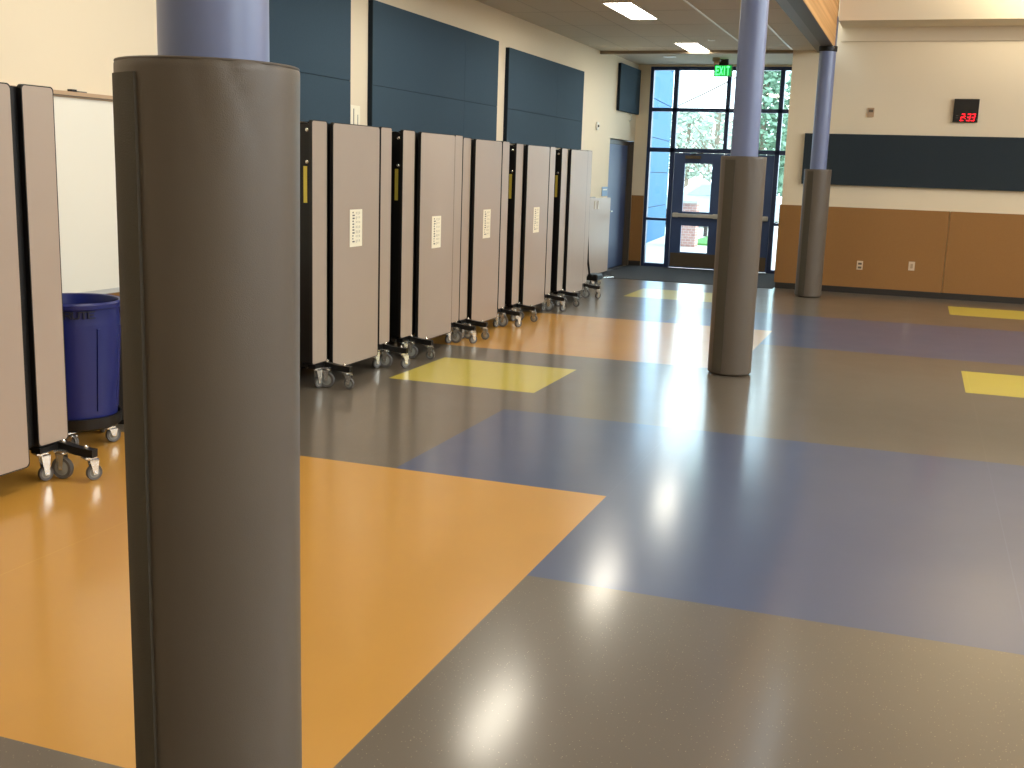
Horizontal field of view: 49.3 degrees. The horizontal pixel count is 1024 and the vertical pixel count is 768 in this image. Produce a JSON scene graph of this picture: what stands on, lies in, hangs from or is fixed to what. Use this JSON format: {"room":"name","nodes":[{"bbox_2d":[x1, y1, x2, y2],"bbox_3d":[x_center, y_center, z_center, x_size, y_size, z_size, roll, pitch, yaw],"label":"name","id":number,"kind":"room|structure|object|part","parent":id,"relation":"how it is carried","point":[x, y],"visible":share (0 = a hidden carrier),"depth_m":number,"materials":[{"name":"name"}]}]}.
{"room":"school cafeteria","nodes":[
{"label":"school cafeteria","id":0,"kind":"room"},
{"bbox_2d":[0,0,638,197],"bbox_3d":[-1.979,-3.384,8.817,0.360,6.500,24.100,6,12,19],"label":"wall","id":1,"kind":"structure","parent":0,"point":[63,45],"depth_m":7.43,"materials":[{"name":"beige paint"}]},
{"bbox_2d":[10,85,119,293],"bbox_3d":[-2.888,-1.050,6.278,0.040,1.245,2.500,6,12,19],"label":"whiteboard","id":2,"kind":"object","parent":1,"relation":"attached to","point":[84,122],"visible":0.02,"depth_m":6.93,"materials":[{"name":"white ceramic"}]},
{"bbox_3d":[-2.898,-1.048,6.282,0.020,1.180,2.440,6,12,19],"label":"panel","id":3,"kind":"part","parent":2,"relation":"part of","materials":[{"name":"white plastic"}]},
{"bbox_2d":[79,287,119,293],"bbox_3d":[-2.913,-0.454,6.395,0.030,0.030,2.500,6,12,19],"label":"tray","id":4,"kind":"object","parent":2,"relation":"on","point":[100,290],"depth_m":7.12,"materials":[{"name":"silver metal"}]},
{"bbox_2d":[109,292,119,296],"bbox_3d":[-3.787,0.320,4.155,0.012,0.685,13.000,6,12,19],"label":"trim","id":5,"kind":"structure","parent":1,"relation":"attached to","point":[116,293],"depth_m":7.30,"materials":[{"name":"brown wood"}]},
{"bbox_2d":[269,0,350,123],"bbox_3d":[-1.781,-2.700,8.949,0.052,1.140,1.950,6,12,19],"label":"acoustic panel","id":6,"kind":"object","parent":1,"relation":"attached to","point":[313,37],"visible":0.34,"depth_m":9.31,"materials":[{"name":"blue fabric"}]},
{"bbox_2d":[350,105,359,124],"bbox_3d":[-1.430,-2.409,10.110,0.006,0.230,0.220,6,12,19],"label":"paper sign","id":7,"kind":"object","parent":1,"relation":"attached to","point":[354,110],"visible":0.52,"depth_m":10.11,"materials":[{"name":"beige paper"}]},
{"bbox_2d":[367,0,498,140],"bbox_3d":[-0.748,-3.204,11.753,0.052,1.150,3.250,6,12,19],"label":"acoustic panel","id":8,"kind":"object","parent":1,"relation":"attached to","point":[425,74],"visible":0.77,"depth_m":11.40,"materials":[{"name":"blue fabric"}]},
{"bbox_2d":[503,47,583,149],"bbox_3d":[0.479,-3.790,15.091,0.052,1.130,3.220,6,12,19],"label":"acoustic panel","id":9,"kind":"object","parent":1,"relation":"attached to","point":[543,98],"visible":0.86,"depth_m":14.78,"materials":[{"name":"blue fabric"}]},
{"bbox_2d":[601,187,607,195],"bbox_3d":[1.523,-3.164,18.323,0.010,0.150,0.340,6,12,19],"label":"room sign","id":10,"kind":"object","parent":1,"relation":"attached to","point":[604,189],"visible":1,"depth_m":18.31,"materials":[{"name":"blue plastic"}]},
{"bbox_2d":[607,144,627,268],"bbox_3d":[1.810,-3.089,19.420,0.119,2.115,1.340,6,12,19],"label":"door","id":11,"kind":"structure","parent":1,"relation":"in","point":[617,153],"depth_m":19.52,"materials":[{"name":"blue paint"}]},
{"bbox_2d":[610,139,633,264],"bbox_3d":[1.774,-3.120,19.374,0.180,2.210,1.700,6,12,19],"label":"trim","id":12,"kind":"structure","parent":1,"relation":"attached to","point":[630,149],"depth_m":20.10,"materials":[{"name":"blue metal"}]},
{"bbox_2d":[616,63,640,114],"bbox_3d":[2.005,-5.040,19.091,0.052,0.760,1.380,6,12,19],"label":"acoustic panel","id":13,"kind":"object","parent":1,"relation":"attached to","point":[629,78],"visible":1,"depth_m":18.95,"materials":[{"name":"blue fabric"}]},
{"bbox_2d":[0,265,1023,767],"bbox_3d":[3.987,0.428,7.258,13.200,0.001,24.000,6,12,19],"label":"floor","id":14,"kind":"structure","parent":0,"point":[561,539],"depth_m":4.94,"materials":[{"name":"tile"}]},
{"bbox_2d":[0,82,101,480],"bbox_3d":[-2.820,-0.418,5.224,1.089,1.990,1.323,6,12,19],"label":"folding table","id":15,"kind":"object","parent":14,"relation":"on","point":[33,391],"visible":1,"depth_m":5.52,"materials":[{"name":"beige laminate"}]},
{"bbox_3d":[-2.830,-0.491,5.213,0.600,1.817,1.290,6,12,19],"label":"frame","id":16,"kind":"part","parent":15,"relation":"part of","materials":[{"name":"black metal"}]},
{"bbox_2d":[66,406,121,444],"bbox_3d":[-2.582,0.245,6.606,0.524,0.178,0.524,6,12,19],"label":"dolly","id":17,"kind":"object","parent":14,"relation":"on","point":[113,433],"visible":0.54,"depth_m":6.44,"materials":[{"name":"black metal"}]},
{"bbox_2d":[62,293,120,419],"bbox_3d":[-2.568,-0.158,6.528,0.576,0.690,0.576,6,12,19],"label":"bin","id":18,"kind":"object","parent":17,"relation":"on","point":[92,326],"visible":0.5,"depth_m":6.37,"materials":[{"name":"blue plastic"}]},
{"bbox_2d":[118,321,123,423],"bbox_3d":[-2.446,-0.102,7.152,0.410,0.660,0.410,6,12,19],"label":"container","id":19,"kind":"object","parent":14,"relation":"on","point":[120,380],"visible":0.04,"depth_m":7.01,"materials":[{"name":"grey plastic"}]},
{"bbox_2d":[156,0,269,61],"bbox_3d":[-0.622,-0.530,2.339,0.300,3.450,0.300,6,12,19],"label":"steel column","id":20,"kind":"structure","parent":14,"relation":"on","point":[235,29],"depth_m":2.21,"materials":[{"name":"blue metal"}]},
{"bbox_2d":[112,55,301,767],"bbox_3d":[-0.660,0.246,2.488,0.375,1.852,0.375,6,12,19],"label":"pad","id":21,"kind":"object","parent":20,"relation":"attached to","point":[207,149],"visible":1,"depth_m":2.30,"materials":[{"name":"brown plastic"}]},
{"bbox_2d":[300,120,409,388],"bbox_3d":[-1.511,-1.049,8.782,1.089,1.960,1.290,6,12,19],"label":"folding table","id":22,"kind":"object","parent":14,"relation":"on","point":[346,169],"visible":0.74,"depth_m":8.47,"materials":[{"name":"beige laminate"}]},
{"bbox_3d":[-1.521,-1.122,8.772,0.600,1.787,1.260,6,12,19],"label":"frame","id":23,"kind":"part","parent":22,"relation":"part of","materials":[{"name":"black metal"}]},
{"bbox_2d":[352,212,359,241],"bbox_3d":[-1.205,-1.212,8.623,0.001,0.240,0.120,6,12,19],"label":"print","id":24,"kind":"object","parent":22,"relation":"attached to","point":[355,215],"depth_m":8.62,"materials":[{"name":"grey paper"}]},
{"bbox_2d":[389,130,476,359],"bbox_3d":[-0.997,-1.300,10.179,1.088,1.955,1.310,6,12,19],"label":"folding table","id":25,"kind":"object","parent":14,"relation":"on","point":[426,177],"visible":0.65,"depth_m":9.87,"materials":[{"name":"beige laminate"}]},
{"bbox_3d":[-1.006,-1.373,10.169,0.600,1.782,1.280,6,12,19],"label":"frame","id":26,"kind":"part","parent":25,"relation":"part of","materials":[{"name":"black metal"}]},
{"bbox_2d":[457,137,521,339],"bbox_3d":[-0.552,-1.512,11.388,1.089,1.940,1.280,6,12,19],"label":"folding table","id":27,"kind":"object","parent":14,"relation":"on","point":[485,163],"visible":0.5,"depth_m":11.17,"materials":[{"name":"beige laminate"}]},
{"bbox_3d":[-0.562,-1.585,11.378,0.600,1.767,1.250,6,12,19],"label":"frame","id":28,"kind":"part","parent":27,"relation":"part of","materials":[{"name":"black metal"}]},
{"bbox_2d":[504,143,565,321],"bbox_3d":[-0.028,-1.766,12.813,1.088,1.930,1.380,6,12,19],"label":"folding table","id":29,"kind":"object","parent":14,"relation":"on","point":[531,167],"visible":0.56,"depth_m":12.49,"materials":[{"name":"beige laminate"}]},
{"bbox_3d":[-0.037,-1.839,12.804,0.600,1.757,1.350,6,12,19],"label":"frame","id":30,"kind":"part","parent":29,"relation":"part of","materials":[{"name":"black metal"}]},
{"bbox_2d":[550,148,600,306],"bbox_3d":[0.517,-2.032,14.294,1.089,1.925,1.320,6,12,19],"label":"folding table","id":31,"kind":"object","parent":14,"relation":"on","point":[573,168],"visible":0.47,"depth_m":13.97,"materials":[{"name":"beige laminate"}]},
{"bbox_3d":[0.508,-2.105,14.284,0.600,1.752,1.290,6,12,19],"label":"frame","id":32,"kind":"part","parent":31,"relation":"part of","materials":[{"name":"black metal"}]},
{"bbox_2d":[587,197,613,285],"bbox_3d":[1.138,-2.095,16.438,0.570,1.275,1.590,6,12,19],"label":"folding table","id":33,"kind":"object","parent":14,"relation":"on","point":[599,217],"visible":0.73,"depth_m":16.54,"materials":[{"name":"beige laminate"}]},
{"bbox_2d":[602,265,774,288],"bbox_3d":[3.035,-1.808,18.612,2.900,0.008,2.630,6,12,19],"label":"entrance mat","id":34,"kind":"object","parent":14,"relation":"on","point":[634,272],"visible":0.64,"depth_m":18.52,"materials":[{"name":"grey carpet"}]},
{"bbox_2d":[713,0,768,375],"bbox_3d":[1.921,-1.787,9.260,0.300,3.450,0.300,6,12,19],"label":"steel column","id":35,"kind":"structure","parent":14,"relation":"on","point":[753,24],"depth_m":9.04,"materials":[{"name":"blue metal"}]},
{"bbox_2d":[707,156,766,375],"bbox_3d":[1.893,-0.994,9.414,0.374,1.817,0.376,6,12,19],"label":"pad","id":36,"kind":"object","parent":35,"relation":"attached to","point":[742,178],"visible":1,"depth_m":9.27,"materials":[{"name":"beige plastic"}]},
{"bbox_2d":[799,46,837,297],"bbox_3d":[4.296,-2.950,15.665,0.300,3.450,0.300,6,12,19],"label":"steel column","id":37,"kind":"structure","parent":14,"relation":"on","point":[827,54],"depth_m":15.41,"materials":[{"name":"blue metal"}]},
{"bbox_2d":[795,169,831,296],"bbox_3d":[4.268,-2.139,15.822,0.373,1.782,0.375,6,12,19],"label":"pad","id":38,"kind":"object","parent":37,"relation":"attached to","point":[816,182],"visible":1,"depth_m":15.68,"materials":[{"name":"beige plastic"}]},
{"bbox_2d":[476,0,814,64],"bbox_3d":[-0.202,-3.515,8.139,3.400,0.130,24.100,6,12,19],"label":"ceiling","id":39,"kind":"structure","parent":0,"point":[684,18],"depth_m":14.24,"materials":[{"name":"tile"}]},
{"bbox_2d":[601,2,658,19],"bbox_3d":[1.382,-4.311,12.891,0.350,0.012,1.360,6,12,19],"label":"recessed light","id":40,"kind":"object","parent":39,"relation":"in","point":[630,10],"visible":1,"depth_m":12.84,"materials":[{"name":"white plastic"}]},
{"bbox_2d":[517,0,785,48],"bbox_3d":[-0.682,-3.216,6.856,3.400,0.002,21.300,6,12,19],"label":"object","id":41,"kind":"structure","parent":39,"relation":"attached to","point":[517,0],"depth_m":14.36,"materials":[{"name":"white metal"}]},
{"bbox_2d":[673,42,710,50],"bbox_3d":[2.697,-4.960,16.462,0.350,0.012,1.360,6,12,19],"label":"recessed light","id":42,"kind":"object","parent":39,"relation":"in","point":[688,46],"visible":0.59,"depth_m":16.25,"materials":[{"name":"white plastic"}]},
{"bbox_2d":[600,50,792,53],"bbox_3d":[2.760,-5.022,16.882,2.930,0.045,0.080,6,12,19],"label":"trim","id":43,"kind":"structure","parent":39,"relation":"attached to","point":[711,51],"depth_m":16.86,"materials":[{"name":"brown"}]},
{"bbox_2d":[712,58,720,63],"bbox_3d":[3.317,-5.241,18.091,0.120,0.100,0.090,6,12,19],"label":"fire alarm strobe","id":44,"kind":"object","parent":39,"relation":"attached to","point":[715,60],"visible":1,"depth_m":18.06,"materials":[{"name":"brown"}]},
{"bbox_2d":[714,59,732,76],"bbox_3d":[3.476,-5.190,18.317,0.300,0.275,0.060,6,12,19],"label":"exit sign","id":45,"kind":"object","parent":39,"relation":"hanging from","point":[723,69],"visible":0.99,"depth_m":18.29,"materials":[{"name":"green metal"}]},
{"bbox_3d":[3.466,-5.144,18.304,0.270,0.164,0.002,6,12,19],"label":"panel","id":46,"kind":"part","parent":45,"relation":"part of","materials":[{"name":"green plastic"}]},
{"bbox_2d":[628,65,791,263],"bbox_3d":[3.948,-3.925,19.454,3.720,3.900,0.200,6,12,19],"label":"wall","id":47,"kind":"structure","parent":0,"point":[641,130],"depth_m":19.84,"materials":[{"name":"beige paint"}]},
{"bbox_2d":[628,260,639,264],"bbox_3d":[2.222,-2.200,20.281,0.220,0.090,0.025,6,12,19],"label":"baseboard","id":48,"kind":"structure","parent":47,"relation":"attached to","point":[630,262],"depth_m":20.27,"materials":[{"name":"black rubber"}]},
{"bbox_2d":[640,67,791,273],"bbox_3d":[3.789,-3.740,19.524,2.930,3.500,0.120,6,12,19],"label":"window","id":49,"kind":"structure","parent":47,"relation":"in","point":[675,109],"depth_m":19.54,"materials":[{"name":"blue"}]},
{"bbox_2d":[668,153,723,269],"bbox_3d":[3.225,-3.053,19.700,0.865,2.030,0.310,6,12,19],"label":"door","id":50,"kind":"structure","parent":49,"relation":"attached to","point":[679,217],"depth_m":19.82,"materials":[{"name":"blue paint"}]},
{"bbox_3d":[3.232,-2.212,19.962,0.825,0.240,0.004,6,12,19],"label":"kick plate","id":51,"kind":"part","parent":50,"relation":"part of","materials":[{"name":"brown metal"}]},
{"bbox_2d":[724,154,774,272],"bbox_3d":[4.045,-2.971,19.413,0.860,2.030,0.310,6,12,19],"label":"door","id":52,"kind":"structure","parent":49,"relation":"attached to","point":[770,158],"depth_m":19.38,"materials":[{"name":"blue paint"}]},
{"bbox_3d":[4.052,-2.129,19.675,0.820,0.240,0.004,6,12,19],"label":"kick plate","id":53,"kind":"part","parent":52,"relation":"part of","materials":[{"name":"brown metal"}]},
{"bbox_2d":[645,199,781,272],"bbox_3d":[14.004,-8.011,52.909,70.000,0.090,69.880,6,12,19],"label":"ground","id":54,"kind":"structure","parent":0,"point":[654,249],"depth_m":25.56,"materials":[{"name":"concrete"}]},
{"bbox_2d":[628,71,673,242],"bbox_3d":[3.014,-6.721,25.260,0.550,7.180,10.492,5,11,14],"label":"building wing","id":55,"kind":"object","parent":54,"relation":"on","point":[664,80],"visible":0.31,"depth_m":28.52,"materials":[{"name":"blue"}]},
{"bbox_2d":[679,77,735,105],"bbox_3d":[6.408,-8.308,28.562,4.336,2.431,0.040,6,12,19],"label":"overhead cable","id":56,"kind":"object","parent":55,"relation":"attached to","point":[735,77],"visible":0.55,"depth_m":29.18,"materials":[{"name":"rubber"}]},
{"bbox_2d":[681,200,701,246],"bbox_3d":[4.078,-3.829,26.558,0.730,1.080,0.480,6,12,19],"label":"brick pier","id":57,"kind":"object","parent":54,"relation":"on","point":[689,234],"visible":0.5,"depth_m":26.36,"materials":[{"name":"brick"}]},
{"bbox_2d":[668,112,720,187],"bbox_3d":[7.745,-9.878,49.402,2.823,4.506,2.879,-8,15,-41],"label":"leafy tree","id":58,"kind":"object","parent":54,"relation":"on","point":[683,117],"visible":0.44,"depth_m":48.71,"materials":[{"name":"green plant"}]},
{"bbox_2d":[697,236,707,245],"bbox_3d":[5.327,-3.702,28.824,1.050,0.050,3.800,6,12,19],"label":"grass patch","id":59,"kind":"structure","parent":54,"relation":"on","point":[701,241],"depth_m":27.86,"materials":[{"name":"green plant"}]},
{"bbox_2d":[690,112,732,181],"bbox_3d":[7.258,-7.781,39.738,1.918,4.035,1.984,6,12,19],"label":"leafy tree","id":60,"kind":"object","parent":54,"relation":"on","point":[718,118],"visible":0.44,"depth_m":39.40,"materials":[{"name":"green plant"}]},
{"bbox_2d":[665,182,779,224],"bbox_3d":[6.539,-5.879,36.531,4.250,1.470,1.800,2,11,0],"label":"parked car","id":61,"kind":"object","parent":54,"relation":"on","point":[698,191],"visible":0.03,"depth_m":35.67,"materials":[{"name":"silver metal"}]},
{"bbox_2d":[703,221,777,236],"bbox_3d":[6.098,-4.286,30.785,2.400,0.500,0.150,6,12,19],"label":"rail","id":62,"kind":"object","parent":54,"relation":"on","point":[705,231],"visible":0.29,"depth_m":31.01,"materials":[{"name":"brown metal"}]},
{"bbox_2d":[730,71,787,196],"bbox_3d":[9.552,-10.361,42.181,3.157,8.315,3.165,6,12,19],"label":"conifer tree","id":63,"kind":"object","parent":54,"relation":"on","point":[771,86],"visible":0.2,"depth_m":41.66,"materials":[{"name":"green plant"}]},
{"bbox_2d":[772,71,791,194],"bbox_3d":[11.680,-11.034,44.501,3.190,8.892,3.164,6,12,19],"label":"conifer tree","id":64,"kind":"object","parent":54,"relation":"on","point":[788,82],"visible":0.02,"depth_m":44.42,"materials":[{"name":"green plant"}]},
{"bbox_2d":[787,0,839,45],"bbox_3d":[0.952,-3.448,5.974,0.175,1.004,20.660,6,12,19],"label":"wooden beam","id":65,"kind":"structure","parent":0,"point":[820,17],"depth_m":13.61,"materials":[{"name":"brown wood"}]},
{"bbox_2d":[775,0,820,51],"bbox_3d":[0.932,-4.525,6.078,0.135,3.030,21.400,6,12,19],"label":"trim","id":66,"kind":"structure","parent":65,"relation":"attached to","point":[785,5],"depth_m":13.20,"materials":[{"name":"grey metal"}]},
{"bbox_3d":[4.435,-4.887,15.511,0.175,0.420,0.160,6,12,19],"label":"plate","id":67,"kind":"part","parent":65,"relation":"part of","materials":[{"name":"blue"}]},
{"bbox_2d":[781,1,1023,292],"bbox_3d":[9.239,-4.397,15.960,9.970,6.500,2.500,6,12,19],"label":"wall","id":68,"kind":"structure","parent":0,"point":[912,87],"depth_m":15.99,"materials":[{"name":"beige paint"}]},
{"bbox_2d":[683,0,792,49],"bbox_3d":[0.180,-3.126,6.555,0.635,0.006,21.300,6,12,19],"label":"trim","id":69,"kind":"structure","parent":68,"relation":"attached to","point":[687,2],"depth_m":13.94,"materials":[{"name":"white metal"}]},
{"bbox_2d":[628,195,1023,297],"bbox_3d":[7.775,-2.008,16.922,12.900,1.170,2.520,6,12,19],"label":"wainscot","id":70,"kind":"object","parent":68,"relation":"attached to","point":[984,253],"depth_m":16.29,"materials":[{"name":"brown wood"}]},
{"bbox_2d":[856,261,862,269],"bbox_3d":[5.165,-1.764,16.560,0.086,0.130,0.010,6,12,19],"label":"wall outlet","id":71,"kind":"object","parent":68,"relation":"attached to","point":[859,263],"visible":1,"depth_m":16.56,"materials":[{"name":"beige plastic"}]},
{"bbox_2d":[867,108,874,116],"bbox_3d":[5.204,-3.939,16.166,0.090,0.130,0.022,6,12,19],"label":"thermostat","id":72,"kind":"object","parent":68,"relation":"attached to","point":[870,110],"visible":1,"depth_m":16.16,"materials":[{"name":"beige plastic"}]},
{"bbox_2d":[775,282,1023,303],"bbox_3d":[8.704,-1.040,15.402,9.970,0.090,0.025,6,12,19],"label":"baseboard","id":73,"kind":"structure","parent":68,"relation":"attached to","point":[967,297],"depth_m":16.36,"materials":[{"name":"black rubber"}]},
{"bbox_2d":[908,262,914,270],"bbox_3d":[5.847,-1.725,16.316,0.086,0.130,0.010,6,12,19],"label":"wall outlet","id":74,"kind":"object","parent":68,"relation":"attached to","point":[911,266],"visible":1,"depth_m":16.31,"materials":[{"name":"beige plastic"}]},
{"bbox_2d":[801,133,1023,190],"bbox_3d":[7.760,-3.005,15.374,7.300,0.735,0.055,6,12,19],"label":"acoustic panel","id":75,"kind":"object","parent":68,"relation":"attached to","point":[913,161],"visible":1,"depth_m":15.99,"materials":[{"name":"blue fabric"}]},
{"bbox_2d":[839,0,1023,41],"bbox_3d":[9.050,-5.864,13.979,9.300,2.880,0.800,6,12,19],"label":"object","id":76,"kind":"structure","parent":68,"relation":"attached to","point":[860,20],"depth_m":15.26,"materials":[{"name":"beige paint"}]},
{"bbox_2d":[952,99,979,122],"bbox_3d":[6.403,-3.854,15.723,0.330,0.320,0.054,6,12,19],"label":"digital clock","id":77,"kind":"object","parent":68,"relation":"attached to","point":[965,110],"visible":1,"depth_m":15.70,"materials":[{"name":"black plastic"}]}
]}

